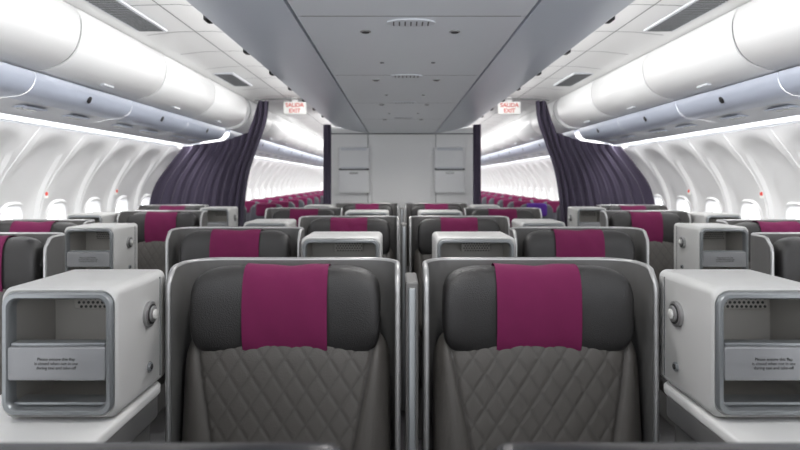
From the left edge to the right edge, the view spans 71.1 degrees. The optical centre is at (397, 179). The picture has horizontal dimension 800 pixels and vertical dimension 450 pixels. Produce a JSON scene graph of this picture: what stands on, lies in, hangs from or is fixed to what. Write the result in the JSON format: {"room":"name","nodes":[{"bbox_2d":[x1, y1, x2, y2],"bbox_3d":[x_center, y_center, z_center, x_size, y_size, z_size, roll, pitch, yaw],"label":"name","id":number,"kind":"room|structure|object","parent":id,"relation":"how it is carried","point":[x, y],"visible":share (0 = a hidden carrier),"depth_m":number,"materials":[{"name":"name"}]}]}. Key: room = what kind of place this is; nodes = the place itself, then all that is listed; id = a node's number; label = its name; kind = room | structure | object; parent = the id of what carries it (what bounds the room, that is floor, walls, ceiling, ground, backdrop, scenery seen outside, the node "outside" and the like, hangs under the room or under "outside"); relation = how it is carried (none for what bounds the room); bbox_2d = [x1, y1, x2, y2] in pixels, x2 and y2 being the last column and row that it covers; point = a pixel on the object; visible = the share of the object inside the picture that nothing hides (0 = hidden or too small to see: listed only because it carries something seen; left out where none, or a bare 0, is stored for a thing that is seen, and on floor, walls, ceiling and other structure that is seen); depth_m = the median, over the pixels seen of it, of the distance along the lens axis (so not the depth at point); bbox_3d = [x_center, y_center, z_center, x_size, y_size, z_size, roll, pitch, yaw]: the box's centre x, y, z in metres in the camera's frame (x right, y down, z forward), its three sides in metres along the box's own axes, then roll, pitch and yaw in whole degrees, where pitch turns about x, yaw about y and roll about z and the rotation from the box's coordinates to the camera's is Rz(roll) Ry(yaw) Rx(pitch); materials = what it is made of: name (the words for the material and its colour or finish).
{"room":"aircraft cabin","nodes":[
{"label":"aircraft cabin","id":0,"kind":"room"},
{"bbox_2d":[0,120,322,218],"bbox_3d":[-2.587,0.573,9.000,0.448,1.855,21.200,0,0,0],"label":"wall","id":1,"kind":"structure","parent":0,"point":[76,170],"depth_m":4.65,"materials":[{"name":"plastic"}]},
{"bbox_2d":[0,0,80,97],"bbox_3d":[-2.006,-0.626,2.341,0.777,0.548,1.055,0,0,0],"label":"bin","id":2,"kind":"object","parent":1,"relation":"attached to","point":[34,34],"visible":1,"depth_m":2.64,"materials":[{"name":"white plastic"}]},
{"bbox_2d":[0,7,165,128],"bbox_3d":[-2.006,-0.626,3.390,0.777,0.548,1.055,0,0,0],"label":"bin","id":3,"kind":"object","parent":1,"relation":"attached to","point":[107,69],"visible":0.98,"depth_m":3.30,"materials":[{"name":"white plastic"}]},
{"bbox_2d":[62,54,214,139],"bbox_3d":[-2.006,-0.626,4.441,0.777,0.548,1.055,0,0,0],"label":"bin","id":4,"kind":"object","parent":1,"relation":"attached to","point":[184,93],"visible":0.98,"depth_m":4.35,"materials":[{"name":"white plastic"}]},
{"bbox_2d":[133,80,246,146],"bbox_3d":[-2.006,-0.626,5.490,0.777,0.548,1.055,0,0,0],"label":"bin","id":5,"kind":"object","parent":1,"relation":"attached to","point":[228,108],"visible":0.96,"depth_m":5.41,"materials":[{"name":"white plastic"}]},
{"bbox_2d":[187,99,271,145],"bbox_3d":[-2.006,-0.626,6.700,0.777,0.548,1.055,0,0,0],"label":"bin","id":6,"kind":"object","parent":1,"relation":"attached to","point":[243,127],"visible":0.15,"depth_m":6.29,"materials":[{"name":"white plastic"}]},
{"bbox_2d":[227,112,287,151],"bbox_3d":[-2.006,-0.626,7.750,0.777,0.548,1.055,0,0,0],"label":"bin","id":7,"kind":"object","parent":1,"relation":"attached to","point":[278,130],"visible":0.4,"depth_m":7.76,"materials":[{"name":"white plastic"}]},
{"bbox_2d":[254,120,300,158],"bbox_3d":[-2.006,-0.626,8.800,0.777,0.548,1.055,0,0,0],"label":"bin","id":8,"kind":"object","parent":1,"relation":"attached to","point":[293,135],"visible":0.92,"depth_m":8.77,"materials":[{"name":"white plastic"}]},
{"bbox_2d":[256,127,310,160],"bbox_3d":[-2.006,-0.626,9.851,0.777,0.548,1.055,0,0,0],"label":"bin","id":9,"kind":"object","parent":1,"relation":"attached to","point":[291,151],"visible":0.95,"depth_m":9.80,"materials":[{"name":"white plastic"}]},
{"bbox_2d":[272,133,318,162],"bbox_3d":[-2.006,-0.626,10.900,0.777,0.548,1.055,0,0,0],"label":"bin","id":10,"kind":"object","parent":1,"relation":"attached to","point":[302,153],"visible":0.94,"depth_m":10.86,"materials":[{"name":"white plastic"}]},
{"bbox_2d":[282,137,322,163],"bbox_3d":[-2.006,-0.626,11.950,0.777,0.548,1.055,0,0,0],"label":"bin","id":11,"kind":"object","parent":1,"relation":"attached to","point":[310,156],"visible":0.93,"depth_m":11.87,"materials":[{"name":"white plastic"}]},
{"bbox_2d":[293,152,322,164],"bbox_3d":[-2.006,-0.626,13.001,0.777,0.548,1.055,0,0,0],"label":"bin","id":12,"kind":"object","parent":1,"relation":"attached to","point":[317,158],"visible":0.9,"depth_m":12.92,"materials":[{"name":"white plastic"}]},
{"bbox_2d":[331,128,472,261],"bbox_3d":[0.045,0.440,7.095,1.800,2.120,1.010,0,0,0],"label":"wall","id":13,"kind":"structure","parent":0,"point":[401,169],"depth_m":6.59,"materials":[{"name":"plastic"}]},
{"bbox_2d":[339,147,369,192],"bbox_3d":[-0.515,-0.115,6.559,0.360,0.540,0.071,0,0,0],"label":"upper cabinet","id":14,"kind":"object","parent":13,"relation":"attached to","point":[354,162],"visible":1,"depth_m":6.54,"materials":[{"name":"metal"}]},
{"bbox_2d":[434,147,464,192],"bbox_3d":[0.605,-0.115,6.559,0.360,0.540,0.071,0,0,0],"label":"upper cabinet","id":15,"kind":"object","parent":13,"relation":"attached to","point":[449,162],"visible":1,"depth_m":6.54,"materials":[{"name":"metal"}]},
{"bbox_2d":[62,0,751,139],"bbox_3d":[0.045,-0.738,9.000,3.600,0.375,21.200,0,0,0],"label":"ceiling","id":16,"kind":"structure","parent":0,"point":[316,49],"depth_m":2.94,"materials":[{"name":"paint"}]},
{"bbox_2d":[84,0,166,30],"bbox_3d":[-1.485,-0.902,3.080,0.180,0.015,0.620,0,0,0],"label":"ceiling vent","id":17,"kind":"object","parent":16,"relation":"in","point":[120,10],"visible":1,"depth_m":3.04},
{"bbox_2d":[213,73,251,85],"bbox_3d":[-1.485,-0.902,5.050,0.180,0.015,0.620,0,0,0],"label":"ceiling vent","id":18,"kind":"object","parent":16,"relation":"in","point":[233,79],"visible":0.94,"depth_m":5.00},
{"bbox_2d":[255,98,301,100],"bbox_3d":[-1.155,-0.875,6.090,0.801,0.036,0.016,0,0,0],"label":"rail","id":19,"kind":"object","parent":16,"relation":"attached to","point":[276,98],"visible":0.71,"depth_m":6.08,"materials":[{"name":"metal"}]},
{"bbox_2d":[149,101,268,226],"bbox_3d":[-2.055,0.290,6.090,1.300,2.300,0.062,0,0,0],"label":"curtain","id":20,"kind":"object","parent":19,"relation":"hanging from","point":[213,173],"visible":0.48,"depth_m":6.09,"materials":[{"name":"fabric"}]},
{"bbox_2d":[283,97,305,113],"bbox_3d":[-1.145,-0.825,6.219,0.250,0.190,0.032,0,0,0],"label":"exit sign","id":21,"kind":"object","parent":16,"relation":"attached to","point":[294,107],"visible":0.98,"depth_m":6.21,"materials":[{"name":"plastic"}]},
{"bbox_2d":[323,124,330,203],"bbox_3d":[-0.769,0.425,6.091,0.087,2.050,0.121,0,0,0],"label":"curtain","id":22,"kind":"object","parent":16,"relation":"hanging from","point":[326,128],"visible":0.39,"depth_m":6.06,"materials":[{"name":"fabric"}]},
{"bbox_2d":[203,15,614,117],"bbox_3d":[0.045,-0.658,3.160,1.665,0.024,5.280,0,0,0],"label":"ceiling lights","id":23,"kind":"object","parent":16,"relation":"attached to","point":[208,21],"depth_m":2.84},
{"bbox_2d":[360,18,459,119],"bbox_3d":[0.045,-0.546,2.850,0.370,0.006,4.480,0,0,0],"label":"light","id":24,"kind":"object","parent":16,"relation":"attached to","point":[410,22],"depth_m":2.05,"materials":[{"name":"plastic"}]},
{"bbox_2d":[473,124,480,203],"bbox_3d":[0.861,0.425,6.091,0.087,2.050,0.121,0,0,0],"label":"curtain","id":25,"kind":"object","parent":16,"relation":"hanging from","point":[476,128],"visible":0.32,"depth_m":6.06,"materials":[{"name":"fabric"}]},
{"bbox_2d":[498,97,520,113],"bbox_3d":[1.235,-0.825,6.219,0.250,0.190,0.032,0,0,0],"label":"exit sign","id":26,"kind":"object","parent":16,"relation":"attached to","point":[508,107],"visible":0.95,"depth_m":6.21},
{"bbox_2d":[506,98,548,100],"bbox_3d":[1.245,-0.875,6.090,0.801,0.036,0.016,0,0,0],"label":"rail","id":27,"kind":"object","parent":16,"relation":"attached to","point":[506,98],"visible":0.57,"depth_m":6.08,"materials":[{"name":"metal"}]},
{"bbox_2d":[535,101,654,226],"bbox_3d":[2.145,0.290,6.090,1.300,2.300,0.062,0,0,0],"label":"curtain","id":28,"kind":"object","parent":27,"relation":"hanging from","point":[586,173],"visible":0.4,"depth_m":6.09,"materials":[{"name":"fabric"}]},
{"bbox_2d":[553,73,592,85],"bbox_3d":[1.575,-0.902,5.050,0.180,0.015,0.620,0,0,0],"label":"ceiling vent","id":29,"kind":"object","parent":16,"relation":"in","point":[574,78],"visible":0.96,"depth_m":5.00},
{"bbox_2d":[644,0,729,30],"bbox_3d":[1.575,-0.902,3.080,0.180,0.015,0.620,0,0,0],"label":"ceiling vent","id":30,"kind":"object","parent":16,"relation":"in","point":[694,9],"visible":1,"depth_m":3.04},
{"bbox_2d":[401,410,421,449],"bbox_3d":[0.045,1.530,9.000,5.200,0.060,21.200,0,0,0],"label":"floor","id":31,"kind":"structure","parent":0,"point":[402,412],"depth_m":3.29,"materials":[{"name":"carpet"}]},
{"bbox_2d":[0,232,64,394],"bbox_3d":[-1.815,0.870,2.203,0.650,1.260,0.756,0,0,0],"label":"seat","id":32,"kind":"object","parent":31,"relation":"on","point":[25,257],"visible":0.13,"depth_m":2.40,"materials":[{"name":"leather"}]},
{"bbox_2d":[0,219,94,232],"bbox_3d":[-2.145,0.870,3.063,0.650,1.260,0.756,0,0,0],"label":"seat","id":33,"kind":"object","parent":31,"relation":"on","point":[6,225],"visible":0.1,"depth_m":3.28,"materials":[{"name":"fabric"}]},
{"bbox_2d":[0,269,164,442],"bbox_3d":[-0.838,0.875,1.310,0.411,1.250,0.540,0,0,0],"label":"console","id":34,"kind":"object","parent":31,"relation":"on","point":[83,350],"visible":1,"depth_m":1.33,"materials":[{"name":"plastic"}]},
{"bbox_2d":[36,366,75,369],"bbox_3d":[-0.788,0.434,1.290,0.092,0.009,0.001,0,0,0],"label":"print","id":35,"kind":"object","parent":34,"relation":"on","point":[37,367],"depth_m":1.29},
{"bbox_2d":[34,362,77,364],"bbox_3d":[-0.788,0.423,1.290,0.100,0.007,0.001,0,0,0],"label":"print","id":36,"kind":"object","parent":34,"relation":"on","point":[35,363],"depth_m":1.29},
{"bbox_2d":[37,358,74,361],"bbox_3d":[-0.788,0.414,1.290,0.086,0.009,0.001,0,0,0],"label":"print","id":37,"kind":"object","parent":34,"relation":"on","point":[38,359],"depth_m":1.29},
{"bbox_2d":[74,299,105,308],"bbox_3d":[-0.768,0.310,1.450,0.135,0.046,0.013,0,0,0],"label":"grille","id":38,"kind":"object","parent":34,"relation":"attached to","point":[78,303],"depth_m":1.44,"materials":[{"name":"plastic"}]},
{"bbox_2d":[143,277,160,374],"bbox_3d":[-0.643,0.400,1.484,0.022,0.270,0.104,0,0,0],"label":"reading lamp","id":39,"kind":"object","parent":34,"relation":"attached to","point":[151,285],"depth_m":1.48,"materials":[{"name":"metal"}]},
{"bbox_2d":[67,212,118,222],"bbox_3d":[-2.349,0.875,4.120,0.411,1.250,0.540,0,0,0],"label":"console","id":40,"kind":"object","parent":31,"relation":"on","point":[99,217],"visible":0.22,"depth_m":4.17,"materials":[{"name":"plastic"}]},
{"bbox_2d":[64,223,137,271],"bbox_3d":[-1.700,0.875,3.000,0.411,1.250,0.540,0,0,0],"label":"console","id":41,"kind":"object","parent":31,"relation":"on","point":[93,245],"visible":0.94,"depth_m":3.05,"materials":[{"name":"plastic"}]},
{"bbox_2d":[95,232,109,239],"bbox_3d":[-1.630,0.310,3.139,0.135,0.046,0.013,0,0,0],"label":"grille","id":42,"kind":"object","parent":41,"relation":"attached to","point":[98,235],"depth_m":3.13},
{"bbox_2d":[126,236,133,268],"bbox_3d":[-1.505,0.400,3.174,0.022,0.270,0.104,0,0,0],"label":"reading lamp","id":43,"kind":"object","parent":41,"relation":"attached to","point":[129,239],"depth_m":3.15,"materials":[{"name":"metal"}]},
{"bbox_2d":[116,210,206,274],"bbox_3d":[-1.815,0.870,4.083,0.650,1.260,0.756,0,0,0],"label":"seat","id":44,"kind":"object","parent":31,"relation":"on","point":[154,226],"visible":0.21,"depth_m":4.28,"materials":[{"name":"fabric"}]},
{"bbox_2d":[0,443,341,449],"bbox_3d":[-0.255,0.879,0.515,0.410,1.242,0.090,0,0,0],"label":"seat","id":45,"kind":"object","parent":31,"relation":"on","point":[3,446],"visible":1,"depth_m":0.54,"materials":[{"name":"plastic"}]},
{"bbox_2d":[136,205,208,209],"bbox_3d":[-2.145,0.870,5.103,0.650,1.260,0.756,0,0,0],"label":"seat","id":46,"kind":"object","parent":31,"relation":"on","point":[140,207],"visible":0.02,"depth_m":5.33,"materials":[{"name":"fabric"}]},
{"bbox_2d":[200,206,237,226],"bbox_3d":[-1.700,0.875,5.040,0.411,1.250,0.540,0,0,0],"label":"console","id":47,"kind":"object","parent":31,"relation":"on","point":[217,216],"visible":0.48,"depth_m":5.16,"materials":[{"name":"plastic"}]},
{"bbox_2d":[150,227,303,442],"bbox_3d":[-0.795,0.870,2.523,0.650,1.260,0.756,0,0,0],"label":"seat","id":48,"kind":"object","parent":31,"relation":"on","point":[182,243],"visible":0.09,"depth_m":2.72,"materials":[{"name":"leather"}]},
{"bbox_2d":[150,407,164,442],"bbox_3d":[-0.795,1.192,2.408,0.540,0.375,0.525,0,0,0],"label":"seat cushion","id":49,"kind":"object","parent":48,"relation":"on","point":[157,426],"depth_m":2.27,"materials":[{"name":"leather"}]},
{"bbox_2d":[243,203,282,226],"bbox_3d":[-1.935,0.900,7.001,0.985,1.200,0.592,0,0,0],"label":"seats","id":50,"kind":"object","parent":31,"relation":"on","point":[257,211],"visible":0.14,"depth_m":7.18,"materials":[{"name":"black fabric"}]},
{"bbox_2d":[245,201,294,221],"bbox_3d":[-1.935,0.900,7.821,0.985,1.200,0.592,0,0,0],"label":"seats","id":51,"kind":"object","parent":31,"relation":"on","point":[248,204],"visible":0.09,"depth_m":8.01,"materials":[{"name":"purple fabric"}]},
{"bbox_2d":[244,219,296,226],"bbox_3d":[-0.838,0.875,3.350,0.411,1.250,0.540,0,0,0],"label":"console","id":52,"kind":"object","parent":31,"relation":"on","point":[257,222],"visible":0.1,"depth_m":3.37,"materials":[{"name":"plastic"}]},
{"bbox_2d":[250,199,304,207],"bbox_3d":[-1.935,0.900,8.641,0.985,1.200,0.592,0,0,0],"label":"seats","id":53,"kind":"object","parent":31,"relation":"on","point":[298,203],"visible":0.17,"depth_m":8.83,"materials":[{"name":"purple fabric"}]},
{"bbox_2d":[165,257,400,449],"bbox_3d":[-0.318,0.870,1.373,0.650,1.260,0.756,0,0,0],"label":"seat","id":54,"kind":"object","parent":31,"relation":"on","point":[258,349],"visible":0.96,"depth_m":1.56,"materials":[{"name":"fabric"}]},
{"bbox_2d":[263,197,312,205],"bbox_3d":[-1.935,0.900,9.461,0.985,1.200,0.592,0,0,0],"label":"seats","id":55,"kind":"object","parent":31,"relation":"on","point":[307,201],"visible":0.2,"depth_m":9.65,"materials":[{"name":"purple fabric"}]},
{"bbox_2d":[276,196,318,203],"bbox_3d":[-1.935,0.900,10.281,0.985,1.200,0.592,0,0,0],"label":"seats","id":56,"kind":"object","parent":31,"relation":"on","point":[315,200],"visible":0.13,"depth_m":10.47,"materials":[{"name":"purple fabric"}]},
{"bbox_2d":[264,208,342,226],"bbox_3d":[-0.795,0.870,4.523,0.650,1.260,0.756,0,0,0],"label":"seat","id":57,"kind":"object","parent":31,"relation":"on","point":[270,213],"visible":0.02,"depth_m":4.74,"materials":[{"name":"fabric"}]},
{"bbox_2d":[304,204,333,207],"bbox_3d":[-0.838,0.875,5.490,0.411,1.250,0.540,0,0,0],"label":"console","id":58,"kind":"object","parent":31,"relation":"on","point":[309,205],"visible":0.06,"depth_m":5.49,"materials":[{"name":"plastic"}]},
{"bbox_2d":[301,232,382,257],"bbox_3d":[-0.261,0.875,2.592,0.371,1.250,0.305,0,0,0],"label":"console","id":59,"kind":"object","parent":31,"relation":"on","point":[315,244],"visible":0.08,"depth_m":2.59,"materials":[{"name":"plastic"}]},
{"bbox_2d":[334,243,362,251],"bbox_3d":[-0.230,0.310,2.599,0.135,0.046,0.013,0,0,0],"label":"grille","id":60,"kind":"object","parent":59,"relation":"attached to","point":[338,247],"depth_m":2.59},
{"bbox_2d":[298,216,398,260],"bbox_3d":[-0.318,0.870,3.413,0.650,1.260,0.756,0,0,0],"label":"seat","id":61,"kind":"object","parent":31,"relation":"on","point":[388,226],"visible":0.12,"depth_m":3.62,"materials":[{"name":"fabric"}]},
{"bbox_2d":[335,203,398,216],"bbox_3d":[-0.318,0.870,5.553,0.650,1.260,0.756,0,0,0],"label":"seat","id":62,"kind":"object","parent":31,"relation":"on","point":[393,208],"visible":0.06,"depth_m":5.77,"materials":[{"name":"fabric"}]},
{"bbox_2d":[345,210,388,215],"bbox_3d":[-0.261,0.875,4.593,0.371,1.250,0.305,0,0,0],"label":"console","id":63,"kind":"object","parent":31,"relation":"on","point":[349,212],"visible":0.09,"depth_m":4.45,"materials":[{"name":"plastic"}]},
{"bbox_2d":[400,207,403,274],"bbox_3d":[0.039,0.885,5.819,0.036,1.200,0.181,0,0,0],"label":"divider panel","id":64,"kind":"object","parent":31,"relation":"on","point":[401,208],"visible":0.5,"depth_m":5.74,"materials":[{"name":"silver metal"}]},
{"bbox_2d":[401,222,406,410],"bbox_3d":[0.039,0.885,3.679,0.036,1.200,0.181,0,0,0],"label":"divider panel","id":65,"kind":"object","parent":31,"relation":"on","point":[403,224],"visible":0.82,"depth_m":3.60,"materials":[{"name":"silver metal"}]},
{"bbox_2d":[405,273,417,449],"bbox_3d":[0.039,0.885,1.639,0.036,1.200,0.181,0,0,0],"label":"divider panel","id":66,"kind":"object","parent":31,"relation":"on","point":[411,282],"visible":1,"depth_m":1.55,"materials":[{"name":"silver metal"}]},
{"bbox_2d":[405,203,467,272],"bbox_3d":[0.396,0.870,5.553,0.650,1.260,0.756,0,0,0],"label":"seat","id":67,"kind":"object","parent":31,"relation":"on","point":[411,209],"visible":0.14,"depth_m":5.77,"materials":[{"name":"fabric"}]},
{"bbox_2d":[418,210,462,215],"bbox_3d":[0.350,0.875,4.593,0.371,1.250,0.305,0,0,0],"label":"console","id":68,"kind":"object","parent":31,"relation":"on","point":[420,212],"visible":0.12,"depth_m":4.45,"materials":[{"name":"plastic"}]},
{"bbox_2d":[409,216,509,438],"bbox_3d":[0.396,0.870,3.413,0.650,1.260,0.756,0,0,0],"label":"seat","id":69,"kind":"object","parent":31,"relation":"on","point":[421,228],"visible":0.16,"depth_m":3.61,"materials":[{"name":"leather"}]},
{"bbox_2d":[419,342,421,381],"bbox_3d":[0.396,1.192,3.297,0.540,0.375,0.525,0,0,0],"label":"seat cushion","id":70,"kind":"object","parent":69,"relation":"on","point":[420,347],"depth_m":3.28,"materials":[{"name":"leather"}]},
{"bbox_2d":[432,232,514,257],"bbox_3d":[0.350,0.875,2.592,0.371,1.250,0.305,0,0,0],"label":"console","id":71,"kind":"object","parent":31,"relation":"on","point":[444,244],"visible":0.09,"depth_m":2.59,"materials":[{"name":"plastic"}]},
{"bbox_2d":[461,243,489,251],"bbox_3d":[0.360,0.310,2.599,0.135,0.046,0.013,0,0,0],"label":"grille","id":72,"kind":"object","parent":71,"relation":"attached to","point":[465,247],"depth_m":2.59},
{"bbox_2d":[469,204,499,207],"bbox_3d":[0.915,0.875,5.490,0.411,1.250,0.540,0,0,0],"label":"console","id":73,"kind":"object","parent":31,"relation":"on","point":[471,205],"visible":0.04,"depth_m":5.49,"materials":[{"name":"plastic"}]},
{"bbox_2d":[463,208,541,227],"bbox_3d":[0.885,0.870,4.523,0.650,1.260,0.756,0,0,0],"label":"seat","id":74,"kind":"object","parent":31,"relation":"on","point":[512,213],"visible":0.06,"depth_m":4.74,"materials":[{"name":"leather"}]},
{"bbox_2d":[482,196,524,203],"bbox_3d":[2.025,0.900,10.281,0.985,1.200,0.592,0,0,0],"label":"seats","id":75,"kind":"object","parent":31,"relation":"on","point":[485,200],"visible":0.18,"depth_m":10.47,"materials":[{"name":"purple fabric"}]},
{"bbox_2d":[489,197,537,204],"bbox_3d":[2.025,0.900,9.461,0.985,1.200,0.592,0,0,0],"label":"seats","id":76,"kind":"object","parent":31,"relation":"on","point":[494,200],"visible":0.17,"depth_m":9.65,"materials":[{"name":"purple fabric"}]},
{"bbox_2d":[497,199,551,207],"bbox_3d":[2.025,0.900,8.641,0.985,1.200,0.592,0,0,0],"label":"seats","id":77,"kind":"object","parent":31,"relation":"on","point":[503,203],"visible":0.16,"depth_m":8.83,"materials":[{"name":"purple fabric"}]},
{"bbox_2d":[507,201,558,219],"bbox_3d":[2.025,0.900,7.821,0.985,1.200,0.592,0,0,0],"label":"seats","id":78,"kind":"object","parent":31,"relation":"on","point":[515,204],"visible":0.12,"depth_m":8.01,"materials":[{"name":"purple fabric"}]},
{"bbox_2d":[511,219,564,226],"bbox_3d":[0.915,0.875,3.350,0.411,1.250,0.540,0,0,0],"label":"console","id":79,"kind":"object","parent":31,"relation":"on","point":[515,222],"visible":0.09,"depth_m":3.37,"materials":[{"name":"plastic"}]},
{"bbox_2d":[422,257,658,449],"bbox_3d":[0.396,0.870,1.373,0.650,1.260,0.756,0,0,0],"label":"seat","id":80,"kind":"object","parent":31,"relation":"on","point":[515,349],"visible":0.98,"depth_m":1.57,"materials":[{"name":"leather"}]},
{"bbox_2d":[520,203,560,220],"bbox_3d":[2.025,0.900,7.001,0.985,1.200,0.592,0,0,0],"label":"seats","id":81,"kind":"object","parent":31,"relation":"on","point":[547,211],"visible":0.11,"depth_m":7.19,"materials":[{"name":"black fabric"}]},
{"bbox_2d":[568,206,605,226],"bbox_3d":[1.790,0.875,5.040,0.411,1.250,0.540,0,0,0],"label":"console","id":82,"kind":"object","parent":31,"relation":"on","point":[578,216],"visible":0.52,"depth_m":5.15,"materials":[{"name":"plastic"}]},
{"bbox_2d":[510,227,674,442],"bbox_3d":[0.885,0.870,2.523,0.650,1.260,0.756,0,0,0],"label":"seat","id":83,"kind":"object","parent":31,"relation":"on","point":[632,243],"visible":0.05,"depth_m":2.72,"materials":[{"name":"leather"}]},
{"bbox_2d":[659,414,674,442],"bbox_3d":[0.885,1.192,2.408,0.540,0.375,0.525,0,0,0],"label":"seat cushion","id":84,"kind":"object","parent":83,"relation":"on","point":[666,425],"depth_m":2.26,"materials":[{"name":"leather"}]},
{"bbox_2d":[596,205,668,209],"bbox_3d":[2.235,0.870,5.103,0.650,1.260,0.756,0,0,0],"label":"seat","id":85,"kind":"object","parent":31,"relation":"on","point":[607,207],"visible":0.02,"depth_m":5.33,"materials":[{"name":"leather"}]},
{"bbox_2d":[600,210,690,283],"bbox_3d":[1.905,0.870,4.083,0.650,1.260,0.756,0,0,0],"label":"seat","id":86,"kind":"object","parent":31,"relation":"on","point":[658,225],"visible":0.13,"depth_m":4.28,"materials":[{"name":"leather"}]},
{"bbox_2d":[495,443,799,449],"bbox_3d":[0.290,0.879,0.515,0.400,1.242,0.090,0,0,0],"label":"seat","id":87,"kind":"object","parent":31,"relation":"on","point":[506,446],"visible":1,"depth_m":0.54,"materials":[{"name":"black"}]},
{"bbox_2d":[674,223,747,268],"bbox_3d":[1.790,0.875,3.000,0.411,1.250,0.540,0,0,0],"label":"console","id":88,"kind":"object","parent":31,"relation":"on","point":[696,245],"visible":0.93,"depth_m":3.05,"materials":[{"name":"plastic"}]},
{"bbox_2d":[676,226,685,268],"bbox_3d":[1.595,0.400,3.174,0.022,0.270,0.104,0,0,0],"label":"panel","id":89,"kind":"object","parent":88,"relation":"attached to","point":[680,230],"depth_m":3.17,"materials":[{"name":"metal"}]},
{"bbox_2d":[703,232,723,239],"bbox_3d":[1.760,0.310,3.139,0.135,0.046,0.013,0,0,0],"label":"grille","id":90,"kind":"object","parent":88,"relation":"attached to","point":[707,235],"depth_m":3.13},
{"bbox_2d":[689,212,740,222],"bbox_3d":[2.439,0.875,4.120,0.411,1.250,0.540,0,0,0],"label":"console","id":91,"kind":"object","parent":31,"relation":"on","point":[696,217],"visible":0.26,"depth_m":4.18,"materials":[{"name":"plastic"}]},
{"bbox_2d":[659,269,799,442],"bbox_3d":[0.915,0.875,1.310,0.411,1.250,0.540,0,0,0],"label":"console","id":92,"kind":"object","parent":31,"relation":"on","point":[729,339],"visible":1,"depth_m":1.36,"materials":[{"name":"plastic"}]},
{"bbox_2d":[664,277,683,374],"bbox_3d":[0.721,0.400,1.484,0.022,0.270,0.104,0,0,0],"label":"panel","id":93,"kind":"object","parent":92,"relation":"attached to","point":[673,286],"depth_m":1.48,"materials":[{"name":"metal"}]},
{"bbox_2d":[724,299,766,308],"bbox_3d":[0.886,0.310,1.450,0.135,0.046,0.013,0,0,0],"label":"grille","id":94,"kind":"object","parent":92,"relation":"attached to","point":[733,303],"depth_m":1.44,"materials":[{"name":"plastic"}]},
{"bbox_2d":[752,362,794,364],"bbox_3d":[0.866,0.423,1.290,0.100,0.007,0.001,0,0,0],"label":"print","id":95,"kind":"object","parent":92,"relation":"on","point":[753,363],"depth_m":1.29},
{"bbox_2d":[755,358,792,360],"bbox_3d":[0.866,0.414,1.290,0.086,0.009,0.001,0,0,0],"label":"print","id":96,"kind":"object","parent":92,"relation":"on","point":[756,359],"depth_m":1.29},
{"bbox_2d":[755,366,793,369],"bbox_3d":[0.866,0.434,1.290,0.092,0.009,0.001,0,0,0],"label":"print","id":97,"kind":"object","parent":92,"relation":"on","point":[756,367],"depth_m":1.29},
{"bbox_2d":[716,219,799,269],"bbox_3d":[2.235,0.870,3.063,0.650,1.260,0.756,0,0,0],"label":"seat","id":98,"kind":"object","parent":31,"relation":"on","point":[753,225],"visible":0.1,"depth_m":3.28,"materials":[{"name":"leather"}]},
{"bbox_2d":[751,232,799,281],"bbox_3d":[1.905,0.870,2.203,0.650,1.260,0.756,0,0,0],"label":"seat","id":99,"kind":"object","parent":31,"relation":"on","point":[777,254],"visible":0.11,"depth_m":2.41,"materials":[{"name":"plastic"}]},
{"bbox_2d":[481,122,799,218],"bbox_3d":[2.676,0.573,9.000,0.448,1.855,21.200,0,0,0],"label":"wall","id":100,"kind":"structure","parent":0,"point":[729,170],"depth_m":4.72,"materials":[{"name":"plastic"}]},
{"bbox_2d":[481,137,517,163],"bbox_3d":[2.096,-0.626,11.950,0.777,0.548,1.055,0,0,0],"label":"bin","id":101,"kind":"object","parent":100,"relation":"attached to","point":[489,156],"visible":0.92,"depth_m":11.84,"materials":[{"name":"white plastic"}]},
{"bbox_2d":[482,133,528,162],"bbox_3d":[2.096,-0.626,10.900,0.777,0.548,1.055,0,0,0],"label":"bin","id":102,"kind":"object","parent":100,"relation":"attached to","point":[487,145],"visible":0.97,"depth_m":10.85,"materials":[{"name":"white plastic"}]},
{"bbox_2d":[490,127,544,160],"bbox_3d":[2.096,-0.626,9.851,0.777,0.548,1.055,0,0,0],"label":"bin","id":103,"kind":"object","parent":100,"relation":"attached to","point":[497,142],"visible":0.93,"depth_m":9.80,"materials":[{"name":"white plastic"}]},
{"bbox_2d":[501,120,549,158],"bbox_3d":[2.096,-0.626,8.800,0.777,0.548,1.055,0,0,0],"label":"bin","id":104,"kind":"object","parent":100,"relation":"attached to","point":[508,135],"visible":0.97,"depth_m":8.77,"materials":[{"name":"white plastic"}]},
{"bbox_2d":[514,112,547,152],"bbox_3d":[2.096,-0.626,7.750,0.777,0.548,1.055,0,0,0],"label":"bin","id":105,"kind":"object","parent":100,"relation":"attached to","point":[523,129],"visible":0.41,"depth_m":7.75,"materials":[{"name":"white plastic"}]},
{"bbox_2d":[531,99,616,145],"bbox_3d":[2.096,-0.626,6.700,0.777,0.548,1.055,0,0,0],"label":"bin","id":106,"kind":"object","parent":100,"relation":"attached to","point":[560,126],"visible":0.11,"depth_m":6.29,"materials":[{"name":"white plastic"}]},
{"bbox_2d":[557,80,672,146],"bbox_3d":[2.096,-0.626,5.490,0.777,0.548,1.055,0,0,0],"label":"bin","id":107,"kind":"object","parent":100,"relation":"attached to","point":[577,109],"visible":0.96,"depth_m":5.41,"materials":[{"name":"white plastic"}]},
{"bbox_2d":[591,53,746,139],"bbox_3d":[2.096,-0.626,4.441,0.777,0.548,1.055,0,0,0],"label":"bin","id":108,"kind":"object","parent":100,"relation":"attached to","point":[624,93],"visible":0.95,"depth_m":4.34,"materials":[{"name":"white plastic"}]},
{"bbox_2d":[643,7,799,128],"bbox_3d":[2.096,-0.626,3.390,0.777,0.548,1.055,0,0,0],"label":"bin","id":109,"kind":"object","parent":100,"relation":"attached to","point":[704,69],"visible":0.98,"depth_m":3.31,"materials":[{"name":"white plastic"}]},
{"bbox_2d":[733,0,799,95],"bbox_3d":[2.096,-0.626,2.341,0.777,0.548,1.055,0,0,0],"label":"bin","id":110,"kind":"object","parent":100,"relation":"attached to","point":[766,33],"visible":1,"depth_m":2.67,"materials":[{"name":"white plastic"}]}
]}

